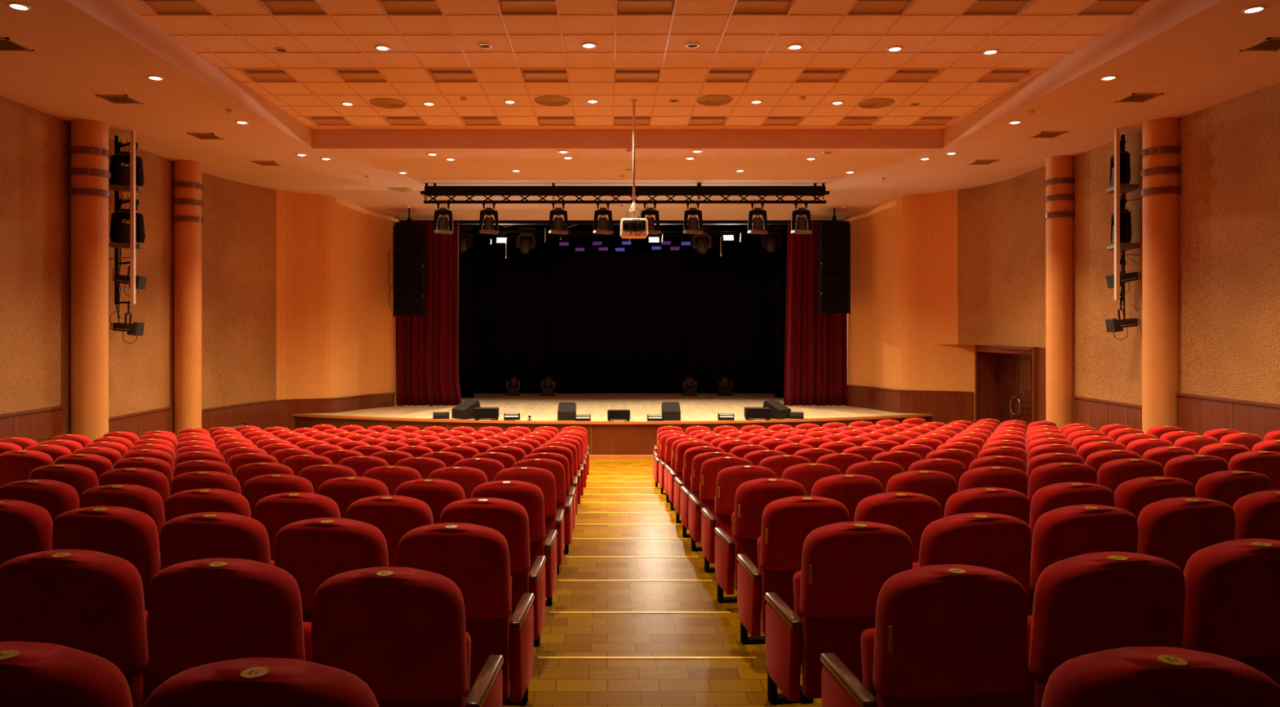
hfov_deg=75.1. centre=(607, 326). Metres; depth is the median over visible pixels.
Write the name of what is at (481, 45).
recessed light
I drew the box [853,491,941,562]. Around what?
seat
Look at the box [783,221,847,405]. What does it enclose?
stage curtain
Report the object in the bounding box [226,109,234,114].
smoke detector
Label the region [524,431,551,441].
seat
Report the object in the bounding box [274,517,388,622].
seat
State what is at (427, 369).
stage curtain
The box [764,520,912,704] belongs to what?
seat
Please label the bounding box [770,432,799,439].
seat
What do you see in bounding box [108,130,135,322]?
ladder
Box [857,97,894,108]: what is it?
ceiling vent
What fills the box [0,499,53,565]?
seat
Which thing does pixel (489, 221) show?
stage light
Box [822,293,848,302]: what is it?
grille
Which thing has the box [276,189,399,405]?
wall
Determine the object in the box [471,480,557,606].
seat
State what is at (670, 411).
stage monitor
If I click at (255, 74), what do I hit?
recessed light
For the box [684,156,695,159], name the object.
recessed light
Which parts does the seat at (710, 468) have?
panel, armrest, panel, backrest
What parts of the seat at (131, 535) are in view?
number plate, panel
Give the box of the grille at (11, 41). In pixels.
[0,39,26,49]
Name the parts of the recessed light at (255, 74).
louvre blade, louvre blade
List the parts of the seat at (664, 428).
backrest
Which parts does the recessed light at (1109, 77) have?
bulb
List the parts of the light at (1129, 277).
colour frame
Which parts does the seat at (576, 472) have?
backrest, armrest, panel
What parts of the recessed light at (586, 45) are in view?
bulb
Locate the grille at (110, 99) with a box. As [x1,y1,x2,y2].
[101,96,137,102]
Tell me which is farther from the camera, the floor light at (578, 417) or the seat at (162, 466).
the floor light at (578, 417)
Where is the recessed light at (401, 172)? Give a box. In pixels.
[398,171,408,173]
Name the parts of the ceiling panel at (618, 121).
louvre blade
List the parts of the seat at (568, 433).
backrest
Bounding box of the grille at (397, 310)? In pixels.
[394,306,421,315]
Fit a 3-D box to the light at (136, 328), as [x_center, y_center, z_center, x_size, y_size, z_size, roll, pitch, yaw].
[-8.139,-0.002,14.021,0.562,0.575,0.225,0,0,0]
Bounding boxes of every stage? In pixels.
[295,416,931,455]
[311,392,917,421]
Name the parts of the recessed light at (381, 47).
bulb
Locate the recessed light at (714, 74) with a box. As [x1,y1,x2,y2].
[705,68,755,81]
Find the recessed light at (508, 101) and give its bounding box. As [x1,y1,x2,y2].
[503,99,516,103]
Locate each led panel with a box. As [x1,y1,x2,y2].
[559,236,568,245]
[574,238,585,251]
[591,235,602,244]
[598,237,608,250]
[614,238,625,251]
[621,238,631,244]
[651,243,661,249]
[660,232,671,244]
[669,236,679,249]
[680,235,690,244]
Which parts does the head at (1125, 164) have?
plate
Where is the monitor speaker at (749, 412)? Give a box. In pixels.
[744,407,770,419]
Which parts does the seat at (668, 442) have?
panel, armrest, panel, backrest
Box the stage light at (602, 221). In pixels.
[593,199,613,234]
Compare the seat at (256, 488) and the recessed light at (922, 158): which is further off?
the recessed light at (922, 158)
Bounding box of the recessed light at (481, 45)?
[477,43,492,48]
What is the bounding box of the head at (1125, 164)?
[1106,136,1139,193]
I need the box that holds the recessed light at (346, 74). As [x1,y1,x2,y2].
[331,68,386,81]
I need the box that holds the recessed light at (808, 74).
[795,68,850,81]
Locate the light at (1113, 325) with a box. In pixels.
[1105,304,1140,339]
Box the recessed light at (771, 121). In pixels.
[761,116,804,125]
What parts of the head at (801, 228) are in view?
plate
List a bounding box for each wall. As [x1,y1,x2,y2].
[0,95,276,444]
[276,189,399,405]
[458,224,787,251]
[843,192,933,391]
[933,189,957,344]
[1038,81,1279,423]
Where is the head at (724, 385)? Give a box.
[716,376,734,395]
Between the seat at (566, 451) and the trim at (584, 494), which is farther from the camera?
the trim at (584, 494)
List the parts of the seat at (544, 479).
backrest, panel, armrest, panel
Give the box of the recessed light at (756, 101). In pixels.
[750,99,762,103]
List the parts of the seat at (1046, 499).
number plate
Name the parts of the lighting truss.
rail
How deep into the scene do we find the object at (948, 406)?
20.09 m
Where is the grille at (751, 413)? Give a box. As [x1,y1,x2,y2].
[746,408,770,417]
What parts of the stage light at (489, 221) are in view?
plate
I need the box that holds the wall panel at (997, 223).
[957,168,1038,346]
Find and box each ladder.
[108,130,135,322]
[1114,128,1133,315]
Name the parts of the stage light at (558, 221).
plate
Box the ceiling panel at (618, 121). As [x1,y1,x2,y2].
[613,116,650,125]
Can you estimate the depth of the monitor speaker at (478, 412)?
18.66 m
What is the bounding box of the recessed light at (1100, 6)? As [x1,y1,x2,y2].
[1077,0,1155,14]
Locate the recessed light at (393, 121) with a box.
[382,116,426,125]
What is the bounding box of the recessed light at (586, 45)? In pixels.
[581,42,596,48]
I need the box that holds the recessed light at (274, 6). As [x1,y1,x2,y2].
[257,0,327,14]
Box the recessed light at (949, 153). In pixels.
[946,151,957,154]
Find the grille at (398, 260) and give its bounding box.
[394,256,421,265]
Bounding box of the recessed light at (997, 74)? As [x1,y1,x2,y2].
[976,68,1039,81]
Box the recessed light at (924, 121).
[910,116,959,125]
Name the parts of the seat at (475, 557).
number plate, backrest, panel, seat, panel, armrest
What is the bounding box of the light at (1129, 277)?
[1105,258,1141,294]
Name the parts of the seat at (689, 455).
panel, armrest, panel, backrest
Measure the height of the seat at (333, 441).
1.000 m
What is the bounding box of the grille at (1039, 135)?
[1033,133,1061,137]
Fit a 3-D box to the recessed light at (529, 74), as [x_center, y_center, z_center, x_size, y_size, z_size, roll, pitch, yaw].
[-0.896,-3.651,11.932,0.658,0.101,0.658,0,0,0]
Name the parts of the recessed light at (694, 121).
louvre blade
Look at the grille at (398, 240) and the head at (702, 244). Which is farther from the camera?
the head at (702, 244)
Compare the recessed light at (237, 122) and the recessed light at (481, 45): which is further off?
the recessed light at (237, 122)
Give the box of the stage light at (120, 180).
[108,137,144,192]
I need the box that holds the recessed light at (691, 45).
[685,42,699,48]
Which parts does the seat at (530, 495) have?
backrest, panel, panel, armrest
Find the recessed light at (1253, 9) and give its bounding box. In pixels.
[1241,4,1266,13]
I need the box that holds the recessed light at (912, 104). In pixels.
[909,102,920,106]
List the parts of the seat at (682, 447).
panel, armrest, panel, backrest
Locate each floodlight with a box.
[495,232,508,258]
[647,233,660,243]
[720,230,734,256]
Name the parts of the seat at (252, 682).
number plate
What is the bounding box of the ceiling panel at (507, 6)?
[497,0,557,14]
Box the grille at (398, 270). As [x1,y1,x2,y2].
[394,266,421,275]
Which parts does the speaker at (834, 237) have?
flying frame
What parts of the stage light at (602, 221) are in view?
plate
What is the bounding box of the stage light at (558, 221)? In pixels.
[548,199,568,234]
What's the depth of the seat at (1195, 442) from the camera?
9.23 m
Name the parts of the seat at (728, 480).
panel, armrest, panel, backrest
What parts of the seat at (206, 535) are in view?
number plate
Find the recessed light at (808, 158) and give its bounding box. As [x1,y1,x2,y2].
[805,157,816,159]
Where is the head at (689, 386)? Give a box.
[681,376,700,395]
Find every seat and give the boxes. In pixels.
[0,436,38,449]
[0,441,22,453]
[0,449,53,487]
[0,479,79,522]
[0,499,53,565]
[0,549,152,706]
[0,640,133,706]
[24,444,71,462]
[29,463,98,499]
[40,439,83,453]
[52,434,91,448]
[52,506,160,610]
[53,453,112,482]
[72,446,122,466]
[79,484,165,549]
[84,441,128,457]
[92,436,133,451]
[98,467,169,522]
[102,431,139,444]
[112,457,173,496]
[122,448,173,474]
[128,443,174,463]
[133,438,175,457]
[139,433,177,448]
[142,430,177,439]
[143,657,378,706]
[146,557,311,693]
[160,511,274,569]
[164,488,251,522]
[170,471,241,495]
[173,450,225,467]
[173,459,232,477]
[174,440,215,455]
[175,444,220,456]
[177,432,210,443]
[177,435,215,445]
[178,427,210,436]
[208,426,235,436]
[210,429,242,439]
[213,433,244,448]
[216,436,253,448]
[217,441,257,456]
[222,446,266,463]
[226,452,278,476]
[235,425,261,431]
[235,462,293,495]
[239,428,266,436]
[243,473,314,518]
[244,431,274,439]
[248,435,279,444]
[253,492,340,560]
[255,438,291,448]
[261,443,299,454]
[264,426,289,432]
[271,429,296,436]
[271,448,315,463]
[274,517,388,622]
[276,432,306,439]
[281,453,333,475]
[285,435,315,444]
[293,427,319,433]
[295,440,329,448]
[297,463,357,493]
[302,431,327,436]
[306,444,342,455]
[310,433,339,440]
[311,424,336,431]
[311,566,503,706]
[318,475,389,518]
[320,448,363,464]
[322,436,351,444]
[323,428,347,434]
[334,431,358,437]
[335,440,368,449]
[337,455,388,476]
[339,425,364,431]
[345,434,372,440]
[345,494,433,566]
[350,444,387,455]
[352,429,377,435]
[360,437,388,444]
[362,465,421,495]
[365,432,390,438]
[367,425,391,432]
[370,450,413,465]
[376,441,408,450]
[378,435,406,441]
[382,429,405,435]
[394,478,465,524]
[395,426,419,432]
[395,445,433,457]
[395,457,445,478]
[396,438,426,445]
[396,522,534,705]
[398,432,422,438]
[413,430,435,435]
[413,435,440,442]
[417,441,449,451]
[421,451,463,466]
[422,426,447,433]
[427,466,488,498]
[431,433,453,439]
[434,438,463,446]
[440,445,479,458]
[440,497,546,646]
[441,430,465,435]
[448,435,475,443]
[451,426,475,433]
[453,457,504,481]
[458,442,491,453]
[461,432,485,439]
[471,438,502,447]
[471,452,515,469]
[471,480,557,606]
[472,430,495,436]
[478,426,502,434]
[482,435,511,444]
[485,445,525,462]
[493,432,518,440]
[493,466,564,574]
[498,442,533,455]
[502,430,524,437]
[506,426,530,434]
[509,438,540,448]
[511,457,573,553]
[517,435,546,444]
[521,452,575,529]
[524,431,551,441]
[530,445,577,514]
[531,430,555,438]
[533,426,558,435]
[539,441,580,504]
[546,438,583,495]
[551,435,586,487]
[555,431,586,479]
[560,426,589,467]
[560,429,589,475]
[653,426,683,453]
[653,430,684,473]
[653,433,685,487]
[658,435,695,494]
[663,438,704,502]
[667,440,713,510]
[673,445,724,523]
[680,451,737,537]
[685,426,710,435]
[688,430,713,436]
[688,456,752,551]
[693,432,718,439]
[701,434,730,443]
[701,465,776,572]
[710,437,740,447]
[713,425,737,434]
[714,477,806,603]
[717,440,752,453]
[719,429,742,435]
[726,431,750,438]
[729,444,768,457]
[736,433,764,440]
[737,495,849,644]
[740,425,764,432]
[743,449,786,466]
[748,435,776,444]
[749,428,771,433]
[758,430,782,436]
[759,438,793,449]
[759,454,810,478]
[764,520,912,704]
[768,424,791,431]
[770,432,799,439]
[773,443,813,454]
[779,427,799,432]
[781,462,840,495]
[785,435,813,443]
[790,429,813,435]
[793,448,835,462]
[795,423,819,430]
[799,437,833,448]
[804,431,832,437]
[808,426,829,431]
[811,473,883,521]
[816,453,866,474]
[817,441,857,453]
[820,564,1027,706]
[822,422,846,428]
[822,428,844,434]
[822,433,850,441]
[837,426,859,430]
[838,430,866,436]
[839,435,872,445]
[841,445,884,461]
[845,460,904,493]
[848,421,873,427]
[852,426,876,432]
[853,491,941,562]
[857,432,886,439]
[862,440,899,451]
[866,424,888,429]
[871,428,898,435]
[871,450,921,471]
[875,419,899,426]
[877,435,911,444]
[883,426,907,431]
[885,470,956,518]
[889,444,933,459]
[892,431,921,439]
[893,423,916,428]
[902,417,925,425]
[903,426,932,434]
[904,437,942,450]
[907,457,966,492]
[912,424,937,431]
[912,512,1031,615]
[915,433,950,444]
[922,422,945,427]
[925,448,975,471]
[927,429,957,438]
[934,426,964,433]
[936,441,980,458]
[942,422,968,430]
[943,487,1030,526]
[945,435,984,450]
[949,420,973,426]
[953,431,988,444]
[958,466,1027,497]
[960,428,991,437]
[965,424,995,433]
[968,455,1026,473]
[971,422,998,429]
[976,418,999,425]
[977,445,1027,475]
[982,440,1026,451]
[986,434,1026,445]
[990,430,1026,439]
[993,426,1026,437]
[996,422,1026,432]
[1000,420,1026,427]
[1022,551,1185,706]
[1026,421,1056,430]
[1026,425,1058,435]
[1026,427,1062,442]
[1026,431,1066,452]
[1026,437,1071,456]
[1026,443,1077,467]
[1026,452,1084,490]
[1026,504,1137,615]
[1027,462,1097,515]
[1029,481,1114,551]
[1041,646,1279,706]
[1059,423,1090,434]
[1062,426,1097,439]
[1066,430,1106,445]
[1071,435,1115,452]
[1077,440,1126,462]
[1084,449,1141,474]
[1097,457,1164,495]
[1098,423,1131,436]
[1106,427,1144,442]
[1114,475,1195,519]
[1115,433,1157,448]
[1126,438,1173,458]
[1137,497,1235,573]
[1142,446,1196,468]
[1146,426,1182,439]
[1160,431,1199,446]
[1164,454,1228,488]
[1173,435,1218,454]
[1182,538,1279,686]
[1195,470,1271,507]
[1197,443,1249,465]
[1202,428,1240,443]
[1219,432,1262,450]
[1228,450,1279,489]
[1232,489,1279,540]
[1252,439,1279,452]
[1263,430,1279,440]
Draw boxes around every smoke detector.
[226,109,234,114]
[459,96,466,101]
[799,96,805,100]
[1026,109,1035,114]
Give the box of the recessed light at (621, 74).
[614,68,661,81]
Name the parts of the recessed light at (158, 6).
louvre blade, louvre blade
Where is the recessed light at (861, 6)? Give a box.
[847,0,915,14]
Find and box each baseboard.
[0,405,64,440]
[108,406,171,439]
[201,403,247,429]
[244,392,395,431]
[589,454,653,458]
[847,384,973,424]
[1073,395,1142,431]
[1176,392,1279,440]
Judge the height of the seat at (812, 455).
1.000 m
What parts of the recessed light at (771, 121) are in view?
louvre blade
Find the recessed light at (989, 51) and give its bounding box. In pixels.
[982,48,999,54]
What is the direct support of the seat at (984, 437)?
on the floor
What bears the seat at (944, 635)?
on the floor
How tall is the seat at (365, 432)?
1.000 m
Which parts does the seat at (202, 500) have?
number plate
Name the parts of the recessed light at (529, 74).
louvre blade, louvre blade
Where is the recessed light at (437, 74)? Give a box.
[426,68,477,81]
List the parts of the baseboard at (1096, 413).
cap rail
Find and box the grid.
[133,0,1158,129]
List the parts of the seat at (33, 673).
number plate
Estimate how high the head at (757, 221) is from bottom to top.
0.805 m
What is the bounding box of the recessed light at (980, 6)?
[962,0,1035,14]
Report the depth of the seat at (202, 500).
4.87 m
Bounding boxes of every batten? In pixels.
[461,224,787,235]
[471,224,761,238]
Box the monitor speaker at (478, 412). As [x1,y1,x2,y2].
[473,407,498,419]
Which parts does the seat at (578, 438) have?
backrest, panel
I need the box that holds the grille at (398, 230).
[394,226,421,235]
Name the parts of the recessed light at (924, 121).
louvre blade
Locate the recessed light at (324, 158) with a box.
[320,157,331,159]
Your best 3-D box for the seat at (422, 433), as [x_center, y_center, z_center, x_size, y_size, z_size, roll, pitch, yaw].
[-3.194,2.328,14.862,0.526,1.000,0.600,0,0,5]
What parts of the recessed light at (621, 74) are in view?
louvre blade, louvre blade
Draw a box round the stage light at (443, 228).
[433,199,453,234]
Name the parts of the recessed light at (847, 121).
louvre blade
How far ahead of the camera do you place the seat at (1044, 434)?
10.90 m
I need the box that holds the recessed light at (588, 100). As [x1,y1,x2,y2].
[586,99,599,102]
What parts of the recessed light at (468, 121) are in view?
louvre blade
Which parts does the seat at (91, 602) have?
number plate, panel, seat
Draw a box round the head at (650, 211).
[640,199,660,234]
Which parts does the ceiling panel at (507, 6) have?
louvre blade, louvre blade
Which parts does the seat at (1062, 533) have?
seat, number plate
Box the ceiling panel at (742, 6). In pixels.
[732,0,795,14]
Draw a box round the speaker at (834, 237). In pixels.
[818,208,850,314]
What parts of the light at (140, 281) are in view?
colour frame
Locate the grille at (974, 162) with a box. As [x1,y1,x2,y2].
[970,160,995,164]
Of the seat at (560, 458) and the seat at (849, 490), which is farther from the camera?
the seat at (560, 458)
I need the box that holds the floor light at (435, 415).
[432,412,448,418]
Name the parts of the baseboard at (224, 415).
cap rail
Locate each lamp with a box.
[496,237,506,242]
[559,242,568,245]
[575,248,584,251]
[592,241,602,244]
[598,247,608,250]
[615,248,624,251]
[622,241,631,244]
[648,237,658,241]
[651,246,661,249]
[661,241,671,244]
[670,246,679,249]
[681,241,690,244]
[723,235,733,239]
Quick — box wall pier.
[933,344,974,422]
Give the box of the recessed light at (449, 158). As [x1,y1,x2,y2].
[444,157,455,160]
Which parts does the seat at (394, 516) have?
number plate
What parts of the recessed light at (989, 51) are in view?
bulb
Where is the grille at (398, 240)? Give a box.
[394,235,421,244]
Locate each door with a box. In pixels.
[999,352,1018,423]
[1015,354,1031,427]
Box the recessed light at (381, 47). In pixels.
[374,44,390,50]
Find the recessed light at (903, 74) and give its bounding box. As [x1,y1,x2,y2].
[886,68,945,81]
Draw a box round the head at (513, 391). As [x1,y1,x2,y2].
[506,376,527,395]
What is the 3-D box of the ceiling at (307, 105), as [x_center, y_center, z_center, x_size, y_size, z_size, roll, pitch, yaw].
[0.365,-3.600,6.000,11.530,0.001,18.400,0,0,0]
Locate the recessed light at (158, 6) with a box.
[137,0,212,14]
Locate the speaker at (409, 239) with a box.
[392,208,425,316]
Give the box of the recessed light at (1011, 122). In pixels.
[1008,120,1022,124]
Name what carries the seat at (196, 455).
on the floor
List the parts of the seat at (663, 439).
armrest, panel, backrest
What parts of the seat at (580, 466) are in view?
backrest, armrest, panel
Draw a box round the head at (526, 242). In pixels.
[514,226,536,253]
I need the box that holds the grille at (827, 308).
[822,303,848,312]
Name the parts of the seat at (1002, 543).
seat, number plate, panel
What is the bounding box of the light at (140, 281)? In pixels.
[112,261,146,296]
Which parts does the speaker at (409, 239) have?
flying frame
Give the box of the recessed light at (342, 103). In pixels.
[341,102,354,105]
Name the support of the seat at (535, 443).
on the floor
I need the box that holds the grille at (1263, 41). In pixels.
[1246,39,1279,49]
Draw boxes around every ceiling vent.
[0,37,34,51]
[95,94,143,103]
[186,133,225,139]
[251,160,282,165]
[368,97,406,108]
[386,187,416,191]
[534,95,570,106]
[697,95,733,106]
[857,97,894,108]
[966,160,998,164]
[1028,131,1067,137]
[1113,93,1164,102]
[1239,37,1279,51]
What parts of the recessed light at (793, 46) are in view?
bulb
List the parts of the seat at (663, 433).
backrest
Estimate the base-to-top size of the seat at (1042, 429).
1.000 m
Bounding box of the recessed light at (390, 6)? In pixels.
[377,0,442,14]
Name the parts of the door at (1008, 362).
panel, handle, oval moulding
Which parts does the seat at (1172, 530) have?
number plate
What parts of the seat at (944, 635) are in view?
panel, armrest, seat, row plate, panel, number plate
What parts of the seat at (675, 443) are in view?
panel, armrest, backrest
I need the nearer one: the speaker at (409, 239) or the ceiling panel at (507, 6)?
the ceiling panel at (507, 6)
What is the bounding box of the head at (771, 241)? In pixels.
[760,225,783,253]
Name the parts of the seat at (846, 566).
panel, armrest, seat, row plate, panel, backrest, number plate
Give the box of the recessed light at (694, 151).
[691,150,702,152]
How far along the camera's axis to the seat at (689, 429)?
15.93 m
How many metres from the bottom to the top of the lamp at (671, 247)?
0.083 m
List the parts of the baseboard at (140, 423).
cap rail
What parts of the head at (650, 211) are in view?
plate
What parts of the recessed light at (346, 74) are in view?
louvre blade, louvre blade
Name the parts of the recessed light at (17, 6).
bulb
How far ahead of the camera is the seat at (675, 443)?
11.65 m
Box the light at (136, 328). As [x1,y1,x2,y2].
[109,309,144,343]
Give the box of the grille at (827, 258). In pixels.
[822,253,848,262]
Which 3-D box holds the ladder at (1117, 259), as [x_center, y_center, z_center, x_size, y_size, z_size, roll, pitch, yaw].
[8.594,-1.708,13.930,0.701,3.084,0.158,0,0,-41]
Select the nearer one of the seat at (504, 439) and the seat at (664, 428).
the seat at (504, 439)
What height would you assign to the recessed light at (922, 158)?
0.024 m
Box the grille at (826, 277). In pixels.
[822,274,848,282]
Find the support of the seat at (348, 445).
on the floor
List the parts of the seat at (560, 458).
backrest, armrest, panel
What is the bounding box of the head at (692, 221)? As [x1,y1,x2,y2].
[683,199,702,234]
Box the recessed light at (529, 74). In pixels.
[520,68,568,81]
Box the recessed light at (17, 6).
[6,2,31,10]
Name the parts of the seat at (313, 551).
panel, number plate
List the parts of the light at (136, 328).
colour frame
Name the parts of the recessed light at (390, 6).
louvre blade, louvre blade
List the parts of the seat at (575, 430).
backrest, panel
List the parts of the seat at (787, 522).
panel, armrest, seat, row plate, panel, backrest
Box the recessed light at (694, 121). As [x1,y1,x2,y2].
[688,116,728,125]
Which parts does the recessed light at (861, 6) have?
louvre blade, louvre blade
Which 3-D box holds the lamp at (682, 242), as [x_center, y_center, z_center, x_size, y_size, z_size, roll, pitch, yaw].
[2.381,-2.516,25.242,0.270,0.083,0.176,0,0,6]
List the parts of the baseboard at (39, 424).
cap rail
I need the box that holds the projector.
[620,99,648,238]
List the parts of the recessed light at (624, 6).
louvre blade, louvre blade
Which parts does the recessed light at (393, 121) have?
louvre blade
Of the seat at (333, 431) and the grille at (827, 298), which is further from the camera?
the grille at (827, 298)
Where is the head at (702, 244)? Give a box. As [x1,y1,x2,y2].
[692,226,712,253]
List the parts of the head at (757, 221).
plate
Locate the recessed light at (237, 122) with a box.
[235,120,248,124]
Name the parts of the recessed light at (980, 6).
louvre blade, louvre blade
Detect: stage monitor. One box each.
[451,400,480,419]
[557,402,576,420]
[661,401,680,420]
[762,400,791,419]
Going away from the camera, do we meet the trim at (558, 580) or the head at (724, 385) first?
the trim at (558, 580)
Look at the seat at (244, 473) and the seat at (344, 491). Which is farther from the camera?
the seat at (244, 473)
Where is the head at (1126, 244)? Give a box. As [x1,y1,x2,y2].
[1106,195,1140,250]
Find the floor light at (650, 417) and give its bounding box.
[647,414,662,421]
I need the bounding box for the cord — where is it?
[544,227,546,241]
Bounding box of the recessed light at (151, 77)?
[146,75,164,80]
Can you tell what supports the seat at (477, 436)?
on the floor
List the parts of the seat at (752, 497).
armrest, panel, seat, row plate, panel, backrest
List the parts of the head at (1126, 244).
plate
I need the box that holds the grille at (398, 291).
[394,286,421,295]
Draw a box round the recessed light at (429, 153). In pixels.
[426,152,437,155]
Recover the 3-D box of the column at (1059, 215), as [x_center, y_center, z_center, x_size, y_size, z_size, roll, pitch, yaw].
[8.720,-0.135,16.050,0.544,6.229,0.544,0,0,23]
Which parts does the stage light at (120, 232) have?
plate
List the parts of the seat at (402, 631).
number plate, panel, seat, armrest, panel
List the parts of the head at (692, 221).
plate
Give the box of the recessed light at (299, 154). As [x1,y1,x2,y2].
[295,153,306,155]
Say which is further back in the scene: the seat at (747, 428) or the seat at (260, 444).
the seat at (747, 428)
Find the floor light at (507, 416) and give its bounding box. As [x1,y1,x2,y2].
[503,413,519,420]
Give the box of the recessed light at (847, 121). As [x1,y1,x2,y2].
[835,116,881,125]
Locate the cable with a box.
[387,249,391,311]
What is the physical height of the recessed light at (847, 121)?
0.101 m
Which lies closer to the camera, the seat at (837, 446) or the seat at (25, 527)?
the seat at (25, 527)
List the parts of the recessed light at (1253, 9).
bulb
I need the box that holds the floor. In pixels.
[502,458,821,706]
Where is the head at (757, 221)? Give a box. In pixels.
[747,201,768,234]
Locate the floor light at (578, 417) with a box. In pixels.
[575,414,591,421]
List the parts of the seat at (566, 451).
backrest, panel, panel, armrest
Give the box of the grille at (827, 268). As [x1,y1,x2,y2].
[822,263,848,272]
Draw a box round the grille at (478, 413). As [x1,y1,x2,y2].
[474,408,497,417]
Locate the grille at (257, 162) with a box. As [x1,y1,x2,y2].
[254,161,277,164]
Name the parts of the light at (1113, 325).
colour frame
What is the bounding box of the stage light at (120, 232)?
[109,195,145,248]
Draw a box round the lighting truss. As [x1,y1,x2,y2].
[420,182,829,203]
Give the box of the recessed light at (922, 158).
[919,157,930,159]
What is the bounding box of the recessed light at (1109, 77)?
[1099,75,1117,80]
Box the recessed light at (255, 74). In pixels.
[236,68,297,81]
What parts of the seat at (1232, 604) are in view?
panel, number plate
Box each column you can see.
[67,119,111,442]
[172,160,204,438]
[1044,155,1074,430]
[1139,117,1181,433]
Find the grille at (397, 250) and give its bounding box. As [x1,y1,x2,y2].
[394,246,421,254]
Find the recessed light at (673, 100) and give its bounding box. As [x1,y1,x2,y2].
[668,98,679,102]
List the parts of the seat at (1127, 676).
number plate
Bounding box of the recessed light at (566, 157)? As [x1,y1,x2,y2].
[563,156,573,159]
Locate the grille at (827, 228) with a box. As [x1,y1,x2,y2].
[822,223,848,232]
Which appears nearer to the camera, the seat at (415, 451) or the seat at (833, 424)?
the seat at (415, 451)
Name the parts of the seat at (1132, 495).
number plate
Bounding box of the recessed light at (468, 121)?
[459,116,501,125]
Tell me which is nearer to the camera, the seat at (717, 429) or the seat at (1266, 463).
the seat at (1266, 463)
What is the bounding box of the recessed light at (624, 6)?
[617,0,675,14]
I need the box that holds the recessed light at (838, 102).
[831,100,844,104]
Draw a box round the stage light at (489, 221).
[479,199,498,234]
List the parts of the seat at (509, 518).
number plate, backrest, panel, panel, armrest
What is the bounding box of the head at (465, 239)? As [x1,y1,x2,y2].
[458,225,473,253]
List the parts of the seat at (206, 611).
panel, number plate, seat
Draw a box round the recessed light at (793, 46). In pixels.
[786,44,803,49]
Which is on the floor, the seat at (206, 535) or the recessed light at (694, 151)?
the seat at (206, 535)
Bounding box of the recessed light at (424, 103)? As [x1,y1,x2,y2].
[422,102,435,105]
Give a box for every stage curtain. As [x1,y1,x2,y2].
[395,221,462,405]
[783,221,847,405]
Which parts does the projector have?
glass, casing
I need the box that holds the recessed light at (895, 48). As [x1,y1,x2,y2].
[886,45,903,51]
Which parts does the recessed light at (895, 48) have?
bulb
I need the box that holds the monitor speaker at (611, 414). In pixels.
[607,409,630,421]
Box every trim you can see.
[292,413,934,424]
[400,220,843,224]
[537,656,756,658]
[550,611,730,613]
[558,579,711,581]
[564,556,698,557]
[572,537,688,538]
[574,524,679,524]
[577,511,672,512]
[580,502,667,502]
[583,493,662,494]
[586,480,655,481]
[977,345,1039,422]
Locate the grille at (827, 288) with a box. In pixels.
[822,284,848,293]
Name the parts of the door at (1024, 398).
handle, oval moulding, panel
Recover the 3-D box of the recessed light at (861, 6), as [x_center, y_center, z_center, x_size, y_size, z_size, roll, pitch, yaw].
[3.076,-3.651,9.284,0.658,0.101,0.658,0,0,0]
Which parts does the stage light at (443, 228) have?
plate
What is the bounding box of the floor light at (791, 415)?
[788,412,803,418]
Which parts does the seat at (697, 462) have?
panel, armrest, panel, backrest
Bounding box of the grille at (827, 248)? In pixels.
[822,244,848,253]
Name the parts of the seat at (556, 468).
backrest, panel, panel, armrest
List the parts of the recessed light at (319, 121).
louvre blade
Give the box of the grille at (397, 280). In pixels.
[394,276,421,284]
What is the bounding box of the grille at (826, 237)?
[822,234,848,242]
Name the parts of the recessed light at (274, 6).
louvre blade, louvre blade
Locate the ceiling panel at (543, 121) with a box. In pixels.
[537,116,575,125]
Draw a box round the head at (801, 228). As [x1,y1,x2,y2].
[791,198,811,234]
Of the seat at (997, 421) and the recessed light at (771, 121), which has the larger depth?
the seat at (997, 421)
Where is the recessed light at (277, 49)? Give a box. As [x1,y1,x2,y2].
[273,47,288,52]
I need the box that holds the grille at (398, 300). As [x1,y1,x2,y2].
[394,296,421,305]
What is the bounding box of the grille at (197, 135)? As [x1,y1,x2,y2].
[190,133,220,138]
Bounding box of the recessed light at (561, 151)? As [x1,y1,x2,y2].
[558,150,568,153]
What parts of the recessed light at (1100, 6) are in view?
louvre blade, louvre blade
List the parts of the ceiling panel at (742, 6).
louvre blade, louvre blade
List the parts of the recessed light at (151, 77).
bulb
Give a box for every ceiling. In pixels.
[0,0,311,148]
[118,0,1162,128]
[140,148,1093,220]
[943,0,1279,148]
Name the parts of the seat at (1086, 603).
seat, panel, number plate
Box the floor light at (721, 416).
[717,413,733,420]
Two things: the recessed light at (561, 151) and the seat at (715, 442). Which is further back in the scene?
the recessed light at (561, 151)
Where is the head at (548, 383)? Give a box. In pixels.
[541,376,561,395]
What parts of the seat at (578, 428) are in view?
backrest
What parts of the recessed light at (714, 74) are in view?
louvre blade, louvre blade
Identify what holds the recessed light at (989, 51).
in the ceiling at (307, 105)
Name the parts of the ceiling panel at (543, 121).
louvre blade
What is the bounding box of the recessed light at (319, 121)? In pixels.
[306,116,352,125]
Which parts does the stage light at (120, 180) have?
plate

